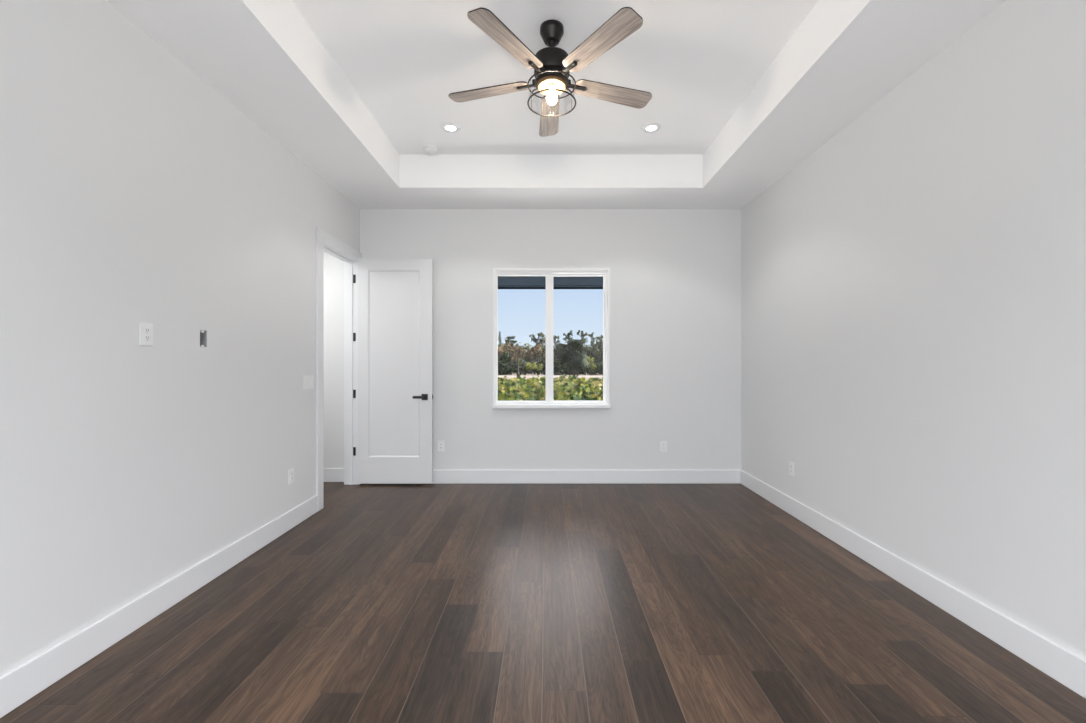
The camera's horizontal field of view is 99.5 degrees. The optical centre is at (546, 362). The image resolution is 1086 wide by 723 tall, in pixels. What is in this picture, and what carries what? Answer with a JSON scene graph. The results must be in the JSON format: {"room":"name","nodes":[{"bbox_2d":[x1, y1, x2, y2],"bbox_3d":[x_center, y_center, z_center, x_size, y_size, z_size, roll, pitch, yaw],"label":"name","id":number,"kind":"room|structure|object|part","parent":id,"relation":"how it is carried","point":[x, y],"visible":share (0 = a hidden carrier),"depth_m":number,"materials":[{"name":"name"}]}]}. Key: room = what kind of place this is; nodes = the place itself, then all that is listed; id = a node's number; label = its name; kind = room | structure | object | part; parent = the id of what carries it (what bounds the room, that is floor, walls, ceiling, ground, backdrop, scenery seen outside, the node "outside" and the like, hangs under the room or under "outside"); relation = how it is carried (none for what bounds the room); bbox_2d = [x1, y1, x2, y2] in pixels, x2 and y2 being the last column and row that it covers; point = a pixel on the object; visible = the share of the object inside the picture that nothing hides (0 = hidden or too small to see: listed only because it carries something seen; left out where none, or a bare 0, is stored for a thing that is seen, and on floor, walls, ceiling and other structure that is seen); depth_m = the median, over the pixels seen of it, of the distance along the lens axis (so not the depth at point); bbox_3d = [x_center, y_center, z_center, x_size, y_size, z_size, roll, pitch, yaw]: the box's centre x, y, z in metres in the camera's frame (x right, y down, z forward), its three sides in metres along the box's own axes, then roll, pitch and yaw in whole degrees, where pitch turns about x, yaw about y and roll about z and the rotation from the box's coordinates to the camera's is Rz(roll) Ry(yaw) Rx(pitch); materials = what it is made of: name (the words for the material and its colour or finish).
{"room":"empty bedroom","nodes":[
{"label":"empty bedroom","id":0,"kind":"room"},
{"bbox_2d":[0,0,359,676],"bbox_3d":[-2.149,-0.394,2.031,0.150,3.472,6.163,0,0,0],"label":"wall","id":1,"kind":"structure","parent":0,"point":[133,191],"depth_m":2.31,"materials":[{"name":"white paint"}]},
{"bbox_2d":[139,322,152,345],"bbox_3d":[-2.070,-0.146,2.380,0.009,0.118,0.076,0,0,0],"label":"wall outlet","id":2,"kind":"object","parent":1,"relation":"attached to","point":[145,329],"visible":1,"depth_m":2.37,"materials":[{"name":"white plastic"}]},
{"bbox_2d":[144,335,149,340],"bbox_3d":[-2.068,-0.127,2.380,0.004,0.029,0.033,0,0,0],"label":"receptacle","id":3,"kind":"object","parent":2,"relation":"attached to","point":[146,337],"depth_m":2.38,"materials":[{"name":"grey plastic"}]},
{"bbox_2d":[144,328,149,332],"bbox_3d":[-2.068,-0.166,2.380,0.004,0.029,0.033,0,0,0],"label":"receptacle","id":4,"kind":"object","parent":2,"relation":"attached to","point":[146,330],"depth_m":2.38,"materials":[{"name":"grey plastic"}]},
{"bbox_2d":[0,495,316,717],"bbox_3d":[-2.066,1.267,1.593,0.016,0.150,5.085,0,0,0],"label":"baseboard","id":5,"kind":"structure","parent":1,"relation":"attached to","point":[19,685],"depth_m":2.25,"materials":[{"name":"white wood"}]},
{"bbox_2d":[200,330,206,346],"bbox_3d":[-2.102,-0.144,2.781,0.054,0.101,0.056,0,0,0],"label":"electrical box","id":6,"kind":"object","parent":1,"relation":"attached to","point":[203,333],"visible":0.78,"depth_m":2.81,"materials":[{"name":"metal"}]},
{"bbox_2d":[288,468,293,483],"bbox_3d":[-2.070,0.921,3.732,0.009,0.118,0.076,0,0,0],"label":"wall outlet","id":7,"kind":"object","parent":1,"relation":"attached to","point":[290,471],"visible":1,"depth_m":3.71,"materials":[{"name":"white plastic"}]},
{"bbox_2d":[304,375,313,389],"bbox_3d":[-2.068,0.172,4.005,0.011,0.120,0.164,0,0,0],"label":"light switch","id":8,"kind":"object","parent":1,"relation":"attached to","point":[308,379],"visible":1,"depth_m":4.00,"materials":[{"name":"white plastic"}]},
{"bbox_2d":[316,227,360,511],"bbox_3d":[-2.143,0.063,4.624,0.173,2.558,0.974,0,0,0],"label":"door frame","id":9,"kind":"structure","parent":1,"relation":"attached to","point":[325,242],"depth_m":5.05,"materials":[{"name":"white wood"}]},
{"bbox_3d":[-2.065,0.063,4.189,0.018,2.558,0.105,0,0,0],"label":"casing","id":10,"kind":"part","parent":9,"relation":"part of","materials":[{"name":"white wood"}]},
{"bbox_3d":[-2.065,-1.163,4.651,0.018,0.105,0.818,0,0,0],"label":"casing","id":11,"kind":"part","parent":9,"relation":"part of","materials":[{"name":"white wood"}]},
{"bbox_2d":[353,258,432,483],"bbox_3d":[-1.684,0.093,5.009,0.886,2.454,0.104,0,0,0],"label":"door","id":12,"kind":"structure","parent":1,"relation":"in","point":[395,295],"depth_m":5.02,"materials":[{"name":"white wood"}]},
{"bbox_3d":[-1.665,0.013,5.032,0.561,2.037,0.035,0,0,0],"label":"panel","id":13,"kind":"part","parent":12,"relation":"part of","materials":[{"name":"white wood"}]},
{"bbox_3d":[-1.381,0.376,4.984,0.130,0.028,0.054,0,0,0],"label":"lever","id":14,"kind":"part","parent":12,"relation":"part of","materials":[{"name":"black metal"}]},
{"bbox_2d":[324,252,343,467],"bbox_3d":[-2.862,-0.058,5.240,1.276,2.800,0.120,0,0,0],"label":"wall","id":15,"kind":"structure","parent":0,"point":[333,266],"depth_m":5.18,"materials":[{"name":"white paint"}]},
{"bbox_2d":[324,468,343,481],"bbox_3d":[-2.812,1.266,5.172,1.176,0.152,0.016,0,0,0],"label":"baseboard","id":16,"kind":"structure","parent":15,"relation":"attached to","point":[330,474],"depth_m":5.16,"materials":[{"name":"white wood"}]},
{"bbox_2d":[0,482,1085,722],"bbox_3d":[-0.633,1.402,1.975,5.634,0.120,6.450,0,0,0],"label":"floor","id":17,"kind":"structure","parent":0,"point":[387,603],"depth_m":2.31,"materials":[{"name":"brown wood"}]},
{"bbox_2d":[360,209,740,469],"bbox_3d":[0.045,-0.394,5.208,4.538,3.472,0.190,0,0,0],"label":"wall","id":18,"kind":"structure","parent":0,"point":[675,274],"depth_m":5.11,"materials":[{"name":"white paint"}]},
{"bbox_2d":[438,441,444,450],"bbox_3d":[-1.172,0.929,5.109,0.076,0.118,0.009,0,0,0],"label":"wall outlet","id":19,"kind":"object","parent":18,"relation":"attached to","point":[441,444],"visible":1,"depth_m":5.11,"materials":[{"name":"white plastic"}]},
{"bbox_2d":[498,276,602,288],"bbox_3d":[0.200,-1.059,5.667,8.800,0.198,0.727,0,0,0],"label":"eave","id":20,"kind":"object","parent":18,"relation":"attached to","point":[504,282],"visible":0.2,"depth_m":5.71,"materials":[{"name":"paint"}]},
{"bbox_2d":[492,268,610,407],"bbox_3d":[0.054,-0.271,5.144,1.304,1.550,0.147,0,0,0],"label":"window","id":21,"kind":"structure","parent":18,"relation":"in","point":[549,273],"depth_m":5.13,"materials":[{"name":"white plastic"}]},
{"bbox_3d":[-0.250,-0.276,5.159,0.612,1.440,0.032,0,0,0],"label":"sash","id":22,"kind":"part","parent":21,"relation":"part of","materials":[{"name":"clear glass"}]},
{"bbox_3d":[0.054,0.486,5.112,1.304,0.036,0.082,0,0,0],"label":"sill","id":23,"kind":"part","parent":21,"relation":"part of","materials":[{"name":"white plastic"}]},
{"bbox_3d":[0.331,-0.276,5.194,0.654,1.440,0.034,0,0,0],"label":"sash","id":24,"kind":"part","parent":21,"relation":"part of","materials":[{"name":"clear glass"}]},
{"bbox_2d":[432,470,739,483],"bbox_3d":[0.047,1.267,5.105,4.202,0.150,0.016,0,0,0],"label":"baseboard","id":25,"kind":"structure","parent":18,"relation":"attached to","point":[439,476],"depth_m":5.10,"materials":[{"name":"white wood"}]},
{"bbox_2d":[660,441,666,451],"bbox_3d":[1.299,0.932,5.109,0.076,0.118,0.009,0,0,0],"label":"wall outlet","id":26,"kind":"object","parent":18,"relation":"attached to","point":[663,444],"visible":1,"depth_m":5.11,"materials":[{"name":"white plastic"}]},
{"bbox_2d":[107,0,1005,208],"bbox_3d":[0.045,-1.938,1.992,4.938,0.464,6.583,0,0,0],"label":"ceiling","id":27,"kind":"structure","parent":0,"point":[743,92],"depth_m":3.15,"materials":[{"name":"white paint"}]},
{"bbox_2d":[423,145,439,154],"bbox_3d":[-1.092,-2.005,4.360,0.152,0.050,0.152,0,0,0],"label":"smoke detector","id":28,"kind":"object","parent":27,"relation":"attached to","point":[428,149],"visible":1,"depth_m":4.32,"materials":[{"name":"white plastic"}]},
{"bbox_2d":[441,123,459,132],"bbox_3d":[-0.830,-2.026,3.975,0.168,0.009,0.168,0,0,0],"label":"recessed light","id":29,"kind":"object","parent":27,"relation":"in","point":[447,127],"visible":1,"depth_m":3.97,"materials":[{"name":"white plastic"}]},
{"bbox_2d":[448,7,651,136],"bbox_3d":[0.027,-1.798,2.838,1.308,0.465,1.257,0,0,0],"label":"ceiling fan","id":30,"kind":"object","parent":27,"relation":"hanging from","point":[551,65],"visible":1,"depth_m":2.70,"materials":[{"name":"brown wood"}]},
{"bbox_3d":[-0.363,-1.710,2.907,0.528,0.032,0.143,0,0,17],"label":"blade","id":31,"kind":"part","parent":30,"relation":"part of","materials":[{"name":"brown wood"}]},
{"bbox_3d":[-0.202,-1.710,2.450,0.143,0.032,0.528,0,0,34],"label":"blade","id":32,"kind":"part","parent":30,"relation":"part of","materials":[{"name":"brown wood"}]},
{"bbox_3d":[-0.118,-1.712,2.834,0.142,0.040,0.040,0,0,16],"label":"blade arm","id":33,"kind":"part","parent":30,"relation":"part of","materials":[{"name":"brown metal"}]},
{"bbox_3d":[-0.057,-1.712,2.661,0.040,0.040,0.142,0,0,34],"label":"blade arm","id":34,"kind":"part","parent":30,"relation":"part of","materials":[{"name":"brown metal"}]},
{"bbox_3d":[0.021,-1.710,3.202,0.143,0.032,0.528,0,0,-2],"label":"blade","id":35,"kind":"part","parent":30,"relation":"part of","materials":[{"name":"brown wood"}]},
{"bbox_3d":[0.032,-1.619,2.790,0.062,0.109,0.062,0,0,0],"label":"light bulb","id":36,"kind":"part","parent":30,"relation":"part of","materials":[{"name":"white glass"}]},
{"bbox_3d":[0.127,-1.712,2.667,0.040,0.040,0.142,0,0,-38],"label":"blade arm","id":37,"kind":"part","parent":30,"relation":"part of","materials":[{"name":"brown metal"}]},
{"bbox_3d":[0.178,-1.712,2.842,0.142,0.040,0.040,0,0,-19],"label":"blade arm","id":38,"kind":"part","parent":30,"relation":"part of","materials":[{"name":"brown metal"}]},
{"bbox_3d":[0.282,-1.710,2.463,0.143,0.032,0.528,0,0,-38],"label":"blade","id":39,"kind":"part","parent":30,"relation":"part of","materials":[{"name":"brown wood"}]},
{"bbox_3d":[0.420,-1.710,2.928,0.528,0.032,0.143,0,0,-19],"label":"blade","id":40,"kind":"part","parent":30,"relation":"part of","materials":[{"name":"brown wood"}]},
{"bbox_2d":[641,123,660,132],"bbox_3d":[0.905,-2.026,3.975,0.168,0.009,0.168,0,0,0],"label":"recessed light","id":41,"kind":"object","parent":27,"relation":"in","point":[652,127],"visible":1,"depth_m":3.97,"materials":[{"name":"white plastic"}]},
{"bbox_2d":[741,0,1085,659],"bbox_3d":[2.239,-0.394,2.031,0.150,3.472,6.163,0,0,0],"label":"wall","id":42,"kind":"structure","parent":0,"point":[913,288],"depth_m":2.46,"materials":[{"name":"white paint"}]},
{"bbox_2d":[789,461,793,476],"bbox_3d":[2.160,0.939,4.057,0.009,0.118,0.076,0,0,0],"label":"wall outlet","id":43,"kind":"object","parent":42,"relation":"attached to","point":[791,465],"visible":1,"depth_m":4.05,"materials":[{"name":"white plastic"}]},
{"bbox_2d":[740,470,1085,698],"bbox_3d":[2.156,1.267,2.082,0.016,0.150,6.063,0,0,0],"label":"baseboard","id":44,"kind":"structure","parent":42,"relation":"attached to","point":[1064,666],"depth_m":2.45,"materials":[{"name":"white wood"}]},
{"label":"outside","id":45,"kind":"structure","parent":0,"visible":0},
{"bbox_2d":[499,372,601,400],"bbox_3d":[0.000,2.092,60.000,180.000,0.300,200.000,0,0,0],"label":"ground","id":46,"kind":"structure","parent":45,"point":[514,372],"depth_m":74.44,"materials":[{"name":"green plant"}]},
{"bbox_2d":[498,332,501,345],"bbox_3d":[-8.406,-1.824,82.686,0.804,7.638,0.978,0,0,0],"label":"pine","id":47,"kind":"object","parent":46,"relation":"on","point":[499,337],"visible":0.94,"depth_m":82.54,"materials":[{"name":"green plant"}]},
{"bbox_2d":[498,350,511,372],"bbox_3d":[-7.163,-0.019,74.893,3.499,4.040,2.643,0,0,0],"label":"bush","id":48,"kind":"object","parent":46,"relation":"on","point":[505,356],"visible":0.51,"depth_m":74.58,"materials":[{"name":"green plant"}]},
{"bbox_2d":[498,342,518,362],"bbox_3d":[-6.601,-0.688,77.121,3.868,5.376,2.966,0,0,-30],"label":"oak","id":49,"kind":"object","parent":46,"relation":"on","point":[500,350],"visible":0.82,"depth_m":76.94,"materials":[{"name":"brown plant"}]},
{"bbox_2d":[505,336,516,366],"bbox_3d":[-6.286,-1.352,80.167,2.198,6.698,2.039,0,0,0],"label":"oak","id":50,"kind":"object","parent":46,"relation":"on","point":[512,342],"visible":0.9,"depth_m":80.00,"materials":[{"name":"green plant"}]},
{"bbox_2d":[513,346,521,374],"bbox_3d":[-3.586,-0.079,57.136,1.227,4.156,1.198,0,0,0],"label":"slender tree","id":51,"kind":"object","parent":46,"relation":"on","point":[516,347],"visible":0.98,"depth_m":57.01,"materials":[{"name":"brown plant"}]},
{"bbox_2d":[519,359,542,372],"bbox_3d":[-2.367,0.738,69.105,3.742,2.519,1.643,0,0,10],"label":"shrub","id":52,"kind":"object","parent":46,"relation":"on","point":[528,365],"visible":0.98,"depth_m":68.92,"materials":[{"name":"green plant"}]},
{"bbox_2d":[520,344,545,373],"bbox_3d":[-2.102,-0.525,74.943,4.811,5.050,2.596,0,0,0],"label":"oak","id":53,"kind":"object","parent":46,"relation":"on","point":[532,354],"visible":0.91,"depth_m":75.01,"materials":[{"name":"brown plant"}]},
{"bbox_2d":[529,332,545,363],"bbox_3d":[-1.224,-1.545,77.969,2.973,7.084,2.439,0,0,28],"label":"oak","id":54,"kind":"object","parent":46,"relation":"on","point":[541,340],"visible":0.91,"depth_m":77.84,"materials":[{"name":"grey plant"}]},
{"bbox_2d":[498,340,600,371],"bbox_3d":[1.890,-0.660,91.500,50.149,7.562,6.785,0,0,0],"label":"foliage","id":55,"kind":"object","parent":46,"relation":"on","point":[595,359],"visible":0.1,"depth_m":89.99,"materials":[{"name":"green plant"}]},
{"bbox_2d":[498,359,602,374],"bbox_3d":[1.600,1.072,71.137,43.872,3.439,2.891,0,0,0],"label":"undergrowth","id":56,"kind":"object","parent":46,"relation":"on","point":[502,370],"visible":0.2,"depth_m":70.79,"materials":[{"name":"green plant"}]},
{"bbox_2d":[498,374,602,400],"bbox_3d":[1.674,1.404,24.394,20.729,1.035,28.800,0,0,0],"label":"thicket","id":57,"kind":"object","parent":46,"relation":"on","point":[532,389],"visible":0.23,"depth_m":23.20,"materials":[{"name":"green plant"}]},
{"bbox_2d":[553,335,563,361],"bbox_3d":[1.744,-1.338,79.753,3.644,6.671,2.132,0,0,0],"label":"oak","id":58,"kind":"object","parent":46,"relation":"on","point":[554,336],"visible":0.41,"depth_m":79.71,"materials":[{"name":"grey plant"}]},
{"bbox_2d":[563,330,572,340],"bbox_3d":[3.524,-1.704,76.057,1.786,7.398,1.712,0,0,0],"label":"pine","id":59,"kind":"object","parent":46,"relation":"on","point":[570,333],"visible":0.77,"depth_m":75.82,"materials":[{"name":"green plant"}]},
{"bbox_2d":[555,336,589,378],"bbox_3d":[2.824,-0.480,49.916,4.156,5.058,3.934,0,0,0],"label":"oak","id":60,"kind":"object","parent":46,"relation":"on","point":[574,361],"visible":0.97,"depth_m":49.47,"materials":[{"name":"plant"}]},
{"bbox_2d":[577,330,588,356],"bbox_3d":[5.821,-1.692,75.812,2.013,7.377,1.758,0,0,-18],"label":"pine","id":61,"kind":"object","parent":46,"relation":"on","point":[583,335],"visible":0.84,"depth_m":75.60,"materials":[{"name":"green plant"}]},
{"bbox_2d":[588,357,595,372],"bbox_3d":[6.768,0.485,68.706,0.992,3.022,1.314,0,0,39],"label":"shrub","id":62,"kind":"object","parent":46,"relation":"on","point":[590,361],"visible":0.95,"depth_m":68.70,"materials":[{"name":"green plant"}]},
{"bbox_2d":[586,332,598,365],"bbox_3d":[8.012,-1.669,80.026,2.505,7.329,2.324,0,0,0],"label":"pine","id":63,"kind":"object","parent":46,"relation":"on","point":[592,341],"visible":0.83,"depth_m":79.75,"materials":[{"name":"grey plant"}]},
{"bbox_2d":[592,335,602,373],"bbox_3d":[9.127,-1.293,75.559,3.742,6.582,2.944,0,0,0],"label":"oak","id":64,"kind":"object","parent":46,"relation":"on","point":[600,344],"visible":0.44,"depth_m":75.10,"materials":[{"name":"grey plant"}]},
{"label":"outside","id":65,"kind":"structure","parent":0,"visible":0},
{"bbox_2d":[498,375,602,377],"bbox_3d":[0.000,1.927,62.750,160.000,0.030,10.500,0,0,0],"label":"road","id":66,"kind":"structure","parent":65,"point":[499,376],"depth_m":62.82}
]}

